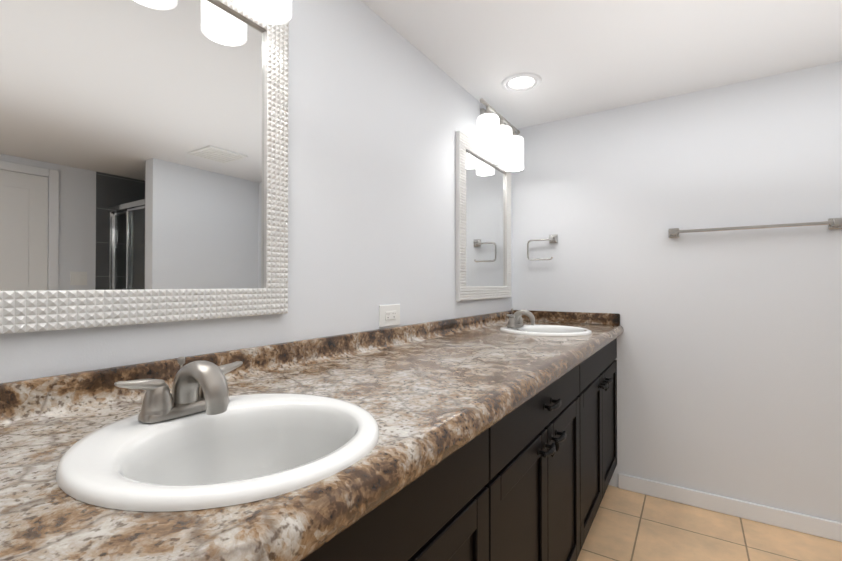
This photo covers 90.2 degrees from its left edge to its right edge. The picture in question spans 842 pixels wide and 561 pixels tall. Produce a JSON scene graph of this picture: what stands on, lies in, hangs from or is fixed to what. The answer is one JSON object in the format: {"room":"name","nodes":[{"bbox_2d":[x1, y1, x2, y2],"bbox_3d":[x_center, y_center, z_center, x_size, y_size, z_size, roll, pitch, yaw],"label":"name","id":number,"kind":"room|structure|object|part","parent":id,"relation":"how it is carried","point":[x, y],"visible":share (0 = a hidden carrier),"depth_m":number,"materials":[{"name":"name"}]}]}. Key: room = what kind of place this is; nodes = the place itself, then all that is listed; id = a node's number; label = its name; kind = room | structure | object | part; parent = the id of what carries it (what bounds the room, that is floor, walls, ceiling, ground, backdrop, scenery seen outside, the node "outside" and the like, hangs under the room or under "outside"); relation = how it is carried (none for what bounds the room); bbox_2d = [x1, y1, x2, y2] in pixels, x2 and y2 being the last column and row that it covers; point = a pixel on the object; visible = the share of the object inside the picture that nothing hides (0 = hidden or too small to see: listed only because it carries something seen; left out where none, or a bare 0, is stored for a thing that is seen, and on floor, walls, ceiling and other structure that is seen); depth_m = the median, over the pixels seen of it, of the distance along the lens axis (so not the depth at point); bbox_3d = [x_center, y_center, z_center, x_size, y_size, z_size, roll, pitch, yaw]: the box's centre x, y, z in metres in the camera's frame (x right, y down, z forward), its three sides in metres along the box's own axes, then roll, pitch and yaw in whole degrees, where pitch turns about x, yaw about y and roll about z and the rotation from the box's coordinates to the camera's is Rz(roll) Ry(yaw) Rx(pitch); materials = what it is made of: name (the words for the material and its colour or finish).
{"room":"bathroom","nodes":[
{"label":"bathroom","id":0,"kind":"room"},
{"bbox_2d":[0,0,511,382],"bbox_3d":[-0.710,0.078,0.772,0.100,2.120,4.804,0,-1,33],"label":"wall","id":1,"kind":"structure","parent":0,"point":[381,111],"depth_m":1.41,"materials":[{"name":"white paint"}]},
{"bbox_2d":[0,0,288,333],"bbox_3d":[-0.563,-0.324,0.886,0.025,0.826,0.686,0,-1,33],"label":"mirror","id":2,"kind":"object","parent":1,"relation":"attached to","point":[143,161],"visible":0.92,"depth_m":0.86,"materials":[{"name":"clear glass"}]},
{"bbox_2d":[243,0,291,24],"bbox_3d":[-0.492,-0.803,0.880,0.155,0.287,0.530,0,-1,33],"label":"sconce","id":3,"kind":"object","parent":1,"relation":"attached to","point":[275,12],"visible":0.98,"depth_m":1.07,"materials":[{"name":"white glass"}]},
{"bbox_2d":[379,304,399,326],"bbox_3d":[-0.117,0.132,1.588,0.008,0.080,0.125,0,-1,33],"label":"electrical outlet plate","id":4,"kind":"object","parent":1,"relation":"attached to","point":[392,312],"visible":1,"depth_m":1.58,"materials":[{"name":"white plastic"}]},
{"bbox_2d":[456,131,510,300],"bbox_3d":[0.366,-0.311,2.321,0.025,0.826,0.686,0,-1,33],"label":"mirror","id":5,"kind":"object","parent":1,"relation":"attached to","point":[483,227],"visible":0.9,"depth_m":2.26,"materials":[{"name":"clear glass"}]},
{"bbox_3d":[0.361,-0.311,2.325,0.005,0.694,0.554,0,-1,33],"label":"glass","id":6,"kind":"part","parent":5,"relation":"part of","materials":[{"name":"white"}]},
{"bbox_2d":[477,98,523,171],"bbox_3d":[0.421,-0.790,2.290,0.155,0.287,0.530,0,-1,33],"label":"sconce","id":7,"kind":"object","parent":1,"relation":"attached to","point":[501,142],"visible":1,"depth_m":2.22,"materials":[{"name":"white glass"}]},
{"bbox_3d":[0.338,-0.741,2.123,0.112,0.185,0.112,0,-1,33],"label":"lamp shade","id":8,"kind":"part","parent":7,"relation":"part of","materials":[{"name":"white glass"}]},
{"bbox_3d":[0.439,-0.739,2.278,0.112,0.185,0.112,0,-1,33],"label":"lamp shade","id":9,"kind":"part","parent":7,"relation":"part of","materials":[{"name":"white glass"}]},
{"bbox_3d":[0.539,-0.738,2.433,0.112,0.185,0.112,0,-1,33],"label":"lamp shade","id":10,"kind":"part","parent":7,"relation":"part of","materials":[{"name":"white glass"}]},
{"bbox_2d":[361,0,841,128],"bbox_3d":[0.779,-1.041,-0.183,3.650,0.100,4.804,0,-1,33],"label":"ceiling","id":11,"kind":"structure","parent":0,"point":[581,57],"depth_m":1.73,"materials":[{"name":"white paint"}]},
{"bbox_2d":[501,73,541,91],"bbox_3d":[0.491,-0.996,2.056,0.192,0.069,0.192,0,-1,33],"label":"recessed light","id":12,"kind":"object","parent":11,"relation":"in","point":[521,82],"visible":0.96,"depth_m":2.06,"materials":[{"name":"white"}]},
{"bbox_2d":[512,61,841,522],"bbox_3d":[2.100,0.086,1.754,3.550,2.120,0.100,0,-1,33],"label":"wall","id":13,"kind":"structure","parent":0,"point":[729,363],"depth_m":2.11,"materials":[{"name":"white paint"}]},
{"bbox_2d":[527,234,557,260],"bbox_3d":[0.738,-0.200,2.551,0.177,0.155,0.046,0,-1,33],"label":"towel ring","id":14,"kind":"object","parent":13,"relation":"attached to","point":[553,238],"visible":0.96,"depth_m":2.53,"materials":[{"name":"silver metal"}]},
{"bbox_2d":[618,473,841,541],"bbox_3d":[1.929,1.106,1.789,1.985,0.082,0.013,0,-1,33],"label":"baseboard","id":15,"kind":"structure","parent":13,"relation":"attached to","point":[812,525],"depth_m":2.04,"materials":[{"name":"white wood"}]},
{"bbox_2d":[668,218,841,237],"bbox_3d":[1.567,-0.251,2.006,0.663,0.048,0.060,0,-1,33],"label":"towel rail","id":16,"kind":"object","parent":13,"relation":"attached to","point":[833,223],"visible":1,"depth_m":1.96,"materials":[{"name":"silver metal"}]},
{"bbox_2d":[577,485,841,560],"bbox_3d":[0.779,1.179,-0.203,3.650,0.100,4.804,0,-1,33],"label":"floor","id":17,"kind":"structure","parent":0,"point":[626,525],"depth_m":1.87,"materials":[{"name":"tile"}]},
{"bbox_2d":[0,309,623,560],"bbox_3d":[0.124,0.640,1.368,0.644,1.007,2.684,0,-1,33],"label":"bathroom vanity","id":18,"kind":"object","parent":17,"relation":"on","point":[488,437],"visible":1,"depth_m":0.73,"materials":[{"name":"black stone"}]},
{"bbox_2d":[114,356,242,422],"bbox_3d":[-0.365,0.175,0.691,0.126,0.090,0.208,0,-1,33],"label":"faucet","id":19,"kind":"object","parent":18,"relation":"on","point":[185,404],"depth_m":0.67,"materials":[{"name":"silver metal"}]},
{"bbox_2d":[56,393,378,511],"bbox_3d":[-0.275,0.302,0.629,0.432,0.164,0.410,0,-1,33],"label":"sink","id":20,"kind":"object","parent":18,"relation":"in","point":[267,452],"depth_m":0.62,"materials":[{"name":"ceramic"}]},
{"bbox_2d":[506,309,534,327],"bbox_3d":[0.510,0.188,2.105,0.126,0.090,0.208,0,-1,33],"label":"faucet","id":21,"kind":"object","parent":18,"relation":"on","point":[515,320],"depth_m":2.08,"materials":[{"name":"silver metal"}]},
{"bbox_2d":[500,324,591,335],"bbox_3d":[0.601,0.315,2.045,0.432,0.164,0.410,0,-1,33],"label":"sink","id":22,"kind":"object","parent":18,"relation":"in","point":[511,329],"depth_m":2.07,"materials":[{"name":"ceramic"}]}
]}

